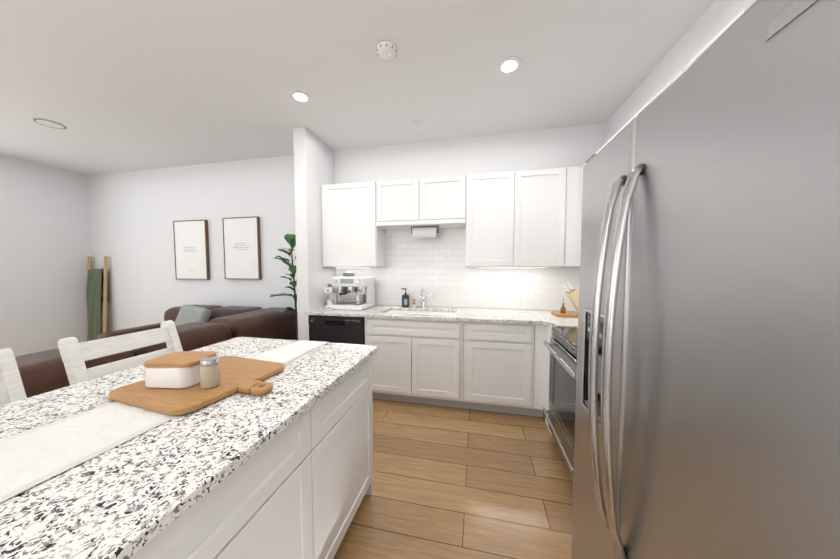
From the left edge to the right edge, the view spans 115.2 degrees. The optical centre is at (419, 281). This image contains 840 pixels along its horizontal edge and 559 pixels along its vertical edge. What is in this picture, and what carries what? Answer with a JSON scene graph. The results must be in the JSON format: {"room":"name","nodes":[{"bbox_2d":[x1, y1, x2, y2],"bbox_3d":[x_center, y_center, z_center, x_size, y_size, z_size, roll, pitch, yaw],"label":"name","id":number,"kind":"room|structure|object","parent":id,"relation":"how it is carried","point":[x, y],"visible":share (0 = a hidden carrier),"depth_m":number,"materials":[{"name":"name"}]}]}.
{"room":"kitchen","nodes":[
{"label":"kitchen","id":0,"kind":"room"},
{"bbox_2d":[0,155,92,355],"bbox_3d":[-6.031,-0.114,1.280,0.100,2.850,6.280,1,3,12],"label":"wall","id":1,"kind":"structure","parent":0,"point":[45,243],"depth_m":3.83,"materials":[{"name":"white paint"}]},
{"bbox_2d":[293,127,335,340],"bbox_3d":[-1.212,-0.211,3.156,0.143,2.849,0.579,1,3,12],"label":"wall","id":2,"kind":"structure","parent":0,"point":[313,163],"depth_m":2.90,"materials":[{"name":"white paint"}]},
{"bbox_2d":[87,123,605,332],"bbox_3d":[-1.646,-0.234,3.594,7.700,2.850,0.106,1,3,12],"label":"wall","id":3,"kind":"structure","parent":0,"point":[134,215],"depth_m":3.57,"materials":[{"name":"white paint"}]},
{"bbox_2d":[173,220,209,279],"bbox_3d":[-3.317,-0.459,3.870,0.577,0.850,0.042,1,3,12],"label":"picture frame","id":4,"kind":"object","parent":3,"relation":"attached to","point":[191,245],"visible":1,"depth_m":3.85,"materials":[{"name":"white paper"}]},
{"bbox_2d":[222,216,261,279],"bbox_3d":[-2.462,-0.459,3.686,0.572,0.850,0.042,1,3,12],"label":"picture frame","id":5,"kind":"object","parent":3,"relation":"attached to","point":[242,247],"visible":1,"depth_m":3.67,"materials":[{"name":"white paper"}]},
{"bbox_2d":[321,181,388,266],"bbox_3d":[-0.783,-0.649,3.167,0.673,0.938,0.319,1,3,12],"label":"upper cabinet","id":6,"kind":"object","parent":3,"relation":"attached to","point":[352,236],"depth_m":3.02,"materials":[{"name":"white wood"}]},
{"bbox_2d":[377,178,428,226],"bbox_3d":[-0.184,-0.888,3.025,0.549,0.445,0.319,1,3,12],"label":"upper cabinet","id":7,"kind":"object","parent":3,"relation":"attached to","point":[400,202],"depth_m":2.87,"materials":[{"name":"white wood"}]},
{"bbox_2d":[425,174,468,226],"bbox_3d":[0.233,-0.884,2.936,0.548,0.445,0.319,1,3,12],"label":"upper cabinet","id":8,"kind":"object","parent":3,"relation":"attached to","point":[446,197],"depth_m":2.77,"materials":[{"name":"white wood"}]},
{"bbox_2d":[411,226,438,237],"bbox_3d":[0.054,-0.554,2.979,0.309,0.124,0.116,1,3,12],"label":"paper towel","id":9,"kind":"object","parent":8,"relation":"attached to","point":[425,232],"visible":0.98,"depth_m":2.94,"materials":[{"name":"white paper"}]},
{"bbox_2d":[465,170,524,266],"bbox_3d":[0.763,-0.632,2.835,0.533,0.938,0.319,1,3,12],"label":"upper cabinet","id":10,"kind":"object","parent":3,"relation":"attached to","point":[493,225],"depth_m":2.68,"materials":[{"name":"white wood"}]},
{"bbox_2d":[521,167,568,266],"bbox_3d":[1.164,-0.627,2.749,0.530,0.938,0.319,1,3,12],"label":"upper cabinet","id":11,"kind":"object","parent":3,"relation":"attached to","point":[523,219],"depth_m":2.58,"materials":[{"name":"white wood"}]},
{"bbox_2d":[0,0,714,175],"bbox_3d":[-2.316,-1.546,0.406,7.700,0.100,6.480,1,3,12],"label":"ceiling","id":12,"kind":"structure","parent":0,"point":[114,86],"depth_m":2.00,"materials":[{"name":"white paint"}]},
{"bbox_2d":[32,118,67,128],"bbox_3d":[-3.781,-1.612,2.725,0.216,0.006,0.216,1,3,12],"label":"speaker","id":13,"kind":"object","parent":12,"relation":"attached to","point":[48,123],"visible":1,"depth_m":2.71},
{"bbox_2d":[289,90,311,103],"bbox_3d":[-1.029,-1.590,2.298,0.176,0.004,0.176,1,3,12],"label":"recessed light","id":14,"kind":"object","parent":12,"relation":"in","point":[300,96],"visible":1,"depth_m":2.29,"materials":[{"name":"white paint"}]},
{"bbox_2d":[377,41,396,60],"bbox_3d":[-0.224,-1.546,1.796,0.136,0.042,0.136,1,3,12],"label":"smoke detector","id":15,"kind":"object","parent":12,"relation":"attached to","point":[386,50],"visible":1,"depth_m":1.77,"materials":[{"name":"white plastic"}]},
{"bbox_2d":[413,121,421,126],"bbox_3d":[-0.023,-1.601,2.726,0.090,0.027,0.090,1,3,12],"label":"sprinkler","id":16,"kind":"object","parent":12,"relation":"attached to","point":[417,123],"visible":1,"depth_m":2.71,"materials":[{"name":"white plastic"}]},
{"bbox_2d":[497,56,521,74],"bbox_3d":[0.650,-1.572,1.945,0.176,0.004,0.176,1,3,12],"label":"recessed light","id":17,"kind":"object","parent":12,"relation":"in","point":[509,65],"visible":1,"depth_m":1.94,"materials":[{"name":"white paint"}]},
{"bbox_2d":[333,398,572,558],"bbox_3d":[-2.316,1.400,0.559,7.700,0.100,6.480,1,3,12],"label":"floor","id":18,"kind":"structure","parent":0,"point":[454,483],"depth_m":1.65,"materials":[{"name":"brown wood"}]},
{"bbox_2d":[0,348,26,405],"bbox_3d":[-1.315,0.798,0.757,0.520,1.093,0.408,1,3,12],"label":"chair","id":19,"kind":"object","parent":18,"relation":"on","point":[11,387],"visible":0.23,"depth_m":0.94,"materials":[{"name":"white wood"}]},
{"bbox_2d":[87,256,107,340],"bbox_3d":[-5.126,0.373,4.232,0.390,1.549,0.113,1,3,12],"label":"blanket ladder","id":20,"kind":"object","parent":18,"relation":"on","point":[104,293],"visible":0.4,"depth_m":4.19,"materials":[{"name":"brown wood"}]},
{"bbox_2d":[86,269,108,339],"bbox_3d":[-5.128,0.360,4.230,0.312,1.133,0.142,1,3,12],"label":"throw blanket","id":21,"kind":"object","parent":20,"relation":"hanging from","point":[94,295],"visible":0.83,"depth_m":4.20,"materials":[{"name":"green fabric"}]},
{"bbox_2d":[58,320,182,384],"bbox_3d":[-1.204,0.771,1.270,0.520,1.093,0.408,1,3,12],"label":"chair","id":22,"kind":"object","parent":18,"relation":"on","point":[75,354],"visible":0.29,"depth_m":1.22,"materials":[{"name":"white wood"}]},
{"bbox_2d":[132,357,372,558],"bbox_3d":[-0.814,0.880,1.089,0.843,0.884,1.223,1,3,12],"label":"kitchen island","id":23,"kind":"object","parent":18,"relation":"on","point":[283,469],"depth_m":0.92,"materials":[{"name":"white wood"}]},
{"bbox_2d":[0,401,179,502],"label":"table runner","id":24,"kind":"object","parent":23,"relation":"on","point":[32,457],"depth_m":0.71,"materials":[{"name":"fabric"}]},
{"bbox_2d":[0,337,377,558],"bbox_3d":[-0.864,0.421,1.083,0.997,0.030,1.258,1,3,12],"label":"island countertop","id":25,"kind":"structure","parent":23,"relation":"on","point":[113,504],"depth_m":0.65,"materials":[{"name":"white stone"}]},
{"bbox_2d":[249,340,327,363],"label":"table runner","id":26,"kind":"object","parent":23,"relation":"on","point":[284,354],"depth_m":1.46,"materials":[{"name":"fabric"}]},
{"bbox_2d":[109,356,283,414],"bbox_3d":[-0.803,0.393,1.061,0.526,0.020,0.430,1,3,18],"label":"cutting board","id":27,"kind":"object","parent":26,"relation":"on","point":[243,375],"visible":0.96,"depth_m":0.96,"materials":[{"name":"brown wood"}]},
{"bbox_2d":[143,351,216,388],"bbox_3d":[-0.919,0.337,1.033,0.205,0.094,0.170,1,3,12],"label":"box","id":28,"kind":"object","parent":27,"relation":"on","point":[177,370],"visible":0.79,"depth_m":0.97,"materials":[{"name":"white ceramic"}]},
{"bbox_2d":[199,356,220,388],"bbox_3d":[-0.777,0.335,0.987,0.060,0.103,0.060,1,3,12],"label":"jar","id":29,"kind":"object","parent":27,"relation":"on","point":[209,369],"visible":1,"depth_m":0.96,"materials":[{"name":"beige glass"}]},
{"bbox_2d":[270,234,297,339],"bbox_3d":[-1.513,0.325,3.127,0.362,1.777,0.584,1,3,12],"label":"fiddle-leaf fig plant","id":30,"kind":"object","parent":18,"relation":"on","point":[290,239],"visible":0.56,"depth_m":3.09,"materials":[{"name":"green plant"}]},
{"bbox_2d":[307,316,371,384],"bbox_3d":[-0.780,0.777,3.081,0.745,0.884,0.630,1,3,12],"label":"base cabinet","id":31,"kind":"object","parent":18,"relation":"on","point":[332,329],"depth_m":2.75,"materials":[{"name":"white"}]},
{"bbox_2d":[372,316,467,408],"bbox_3d":[-0.005,0.785,2.915,1.016,0.884,0.630,1,3,12],"label":"base cabinet","id":32,"kind":"object","parent":18,"relation":"on","point":[415,361],"depth_m":2.60,"materials":[{"name":"white wood"}]},
{"bbox_2d":[304,305,577,327],"bbox_3d":[0.316,0.336,2.729,3.034,0.030,0.812,1,3,12],"label":"countertop","id":33,"kind":"structure","parent":32,"relation":"on","point":[473,315],"depth_m":2.63,"materials":[{"name":"white stone"}]},
{"bbox_2d":[324,284,339,307],"bbox_3d":[-1.044,0.162,3.168,0.104,0.271,0.185,1,3,12],"label":"coffee grinder","id":34,"kind":"object","parent":33,"relation":"on","point":[331,290],"visible":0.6,"depth_m":3.12,"materials":[{"name":"white plastic"}]},
{"bbox_2d":[331,271,374,309],"bbox_3d":[-0.780,0.090,3.060,0.383,0.426,0.457,1,3,12],"label":"espresso machine","id":35,"kind":"object","parent":33,"relation":"on","point":[356,292],"visible":1,"depth_m":3.00,"materials":[{"name":"white plastic"}]},
{"bbox_2d":[401,288,408,306],"bbox_3d":[-0.174,0.188,3.132,0.090,0.222,0.056,1,3,12],"label":"soap dispenser","id":36,"kind":"object","parent":33,"relation":"on","point":[405,299],"visible":1,"depth_m":3.11,"materials":[{"name":"black plastic"}]},
{"bbox_2d":[411,299,416,307],"bbox_3d":[-0.070,0.250,3.124,0.068,0.099,0.068,1,3,12],"label":"dish brush","id":37,"kind":"object","parent":33,"relation":"on","point":[413,305],"visible":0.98,"depth_m":3.11,"materials":[{"name":"brown wood"}]},
{"bbox_2d":[388,308,455,315],"bbox_3d":[-0.005,0.435,2.859,0.804,0.204,0.414,1,3,12],"label":"sink","id":38,"kind":"object","parent":33,"relation":"in","point":[419,311],"depth_m":3.02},
{"bbox_2d":[420,288,430,307],"bbox_3d":[0.063,0.186,3.023,0.119,0.241,0.215,1,3,12],"label":"faucet","id":39,"kind":"object","parent":33,"relation":"on","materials":[{"name":"silver metal"}]},
{"bbox_2d":[551,281,578,316],"bbox_3d":[1.554,0.162,2.560,0.500,0.333,0.200,0,3,8],"label":"knife block","id":40,"kind":"object","parent":33,"relation":"on","point":[572,293],"visible":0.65,"depth_m":2.57,"materials":[{"name":"brown wood"}]},
{"bbox_2d":[468,324,535,415],"bbox_3d":[0.766,0.794,2.749,0.648,0.884,0.630,1,3,12],"label":"base cabinet","id":41,"kind":"object","parent":18,"relation":"on","point":[492,360],"depth_m":2.44,"materials":[{"name":"white wood"}]},
{"bbox_2d":[536,324,543,416],"bbox_3d":[1.503,0.802,2.601,0.645,0.884,0.611,1,3,12],"label":"base cabinet","id":42,"kind":"object","parent":18,"relation":"on","point":[539,327],"depth_m":2.38,"materials":[{"name":"white wood"}]},
{"bbox_2d":[544,328,552,434],"bbox_3d":[1.418,0.822,2.206,0.645,0.884,0.199,1,3,12],"label":"base cabinet","id":43,"kind":"object","parent":18,"relation":"on","point":[547,331],"depth_m":2.35,"materials":[{"name":"white wood"}]},
{"bbox_2d":[543,327,577,479],"bbox_3d":[1.270,0.835,1.746,0.720,0.906,0.754,1,3,12],"label":"range","id":44,"kind":"object","parent":18,"relation":"on","point":[561,346],"visible":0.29,"depth_m":1.81,"materials":[{"name":"metal"}]},
{"bbox_2d":[571,0,839,558],"bbox_3d":[0.930,0.448,0.606,0.914,1.795,0.844,1,3,12],"label":"fridge","id":45,"kind":"object","parent":18,"relation":"on","point":[707,418],"visible":1,"depth_m":0.45,"materials":[{"name":"metal"}]},
{"bbox_3d":[-3.403,1.292,1.540,2.964,0.012,3.440,1,3,12],"label":"living room rug","id":46,"kind":"object","parent":18,"relation":"on","visible":0},
{"bbox_2d":[15,305,297,397],"bbox_3d":[-2.877,0.833,2.074,1.995,0.853,3.400,1,3,12],"label":"sofa","id":47,"kind":"object","parent":46,"relation":"on","point":[41,372],"visible":0.25,"depth_m":2.38,"materials":[{"name":"brown leather"}]},
{"bbox_2d":[175,305,210,325],"bbox_3d":[-2.703,0.483,3.150,0.436,0.410,0.209,1,3,12],"label":"throw pillow","id":48,"kind":"object","parent":47,"relation":"on","point":[189,314],"visible":0.56,"depth_m":3.12,"materials":[{"name":"grey fabric"}]},
{"bbox_2d":[605,0,755,142],"bbox_3d":[1.637,-0.119,1.371,0.106,2.850,2.880,1,3,12],"label":"wall","id":49,"kind":"structure","parent":0,"point":[711,23],"depth_m":1.72,"materials":[{"name":"white paint"}]},
{"bbox_2d":[577,144,604,265],"bbox_3d":[1.614,-0.601,2.250,0.313,0.938,0.506,1,3,12],"label":"upper cabinet","id":50,"kind":"object","parent":49,"relation":"attached to","point":[579,169],"depth_m":2.52,"materials":[{"name":"white wood"}]},
{"bbox_2d":[605,125,624,144],"bbox_3d":[1.514,-0.825,1.773,0.313,0.442,0.441,1,3,12],"label":"upper cabinet","id":51,"kind":"object","parent":49,"relation":"attached to","point":[624,125],"depth_m":1.88,"materials":[{"name":"white wood"}]},
{"bbox_2d":[625,70,680,125],"bbox_3d":[1.447,-0.809,1.462,0.313,0.442,0.441,1,3,12],"label":"upper cabinet","id":52,"kind":"object","parent":49,"relation":"attached to","point":[679,72],"depth_m":1.47,"materials":[{"name":"white wood"}]},
{"bbox_2d":[681,7,748,71],"bbox_3d":[1.368,-0.542,1.107,0.313,0.938,0.307,1,3,12],"label":"upper cabinet","id":53,"kind":"object","parent":49,"relation":"attached to","point":[744,9],"depth_m":1.09,"materials":[{"name":"white wood"}]}
]}

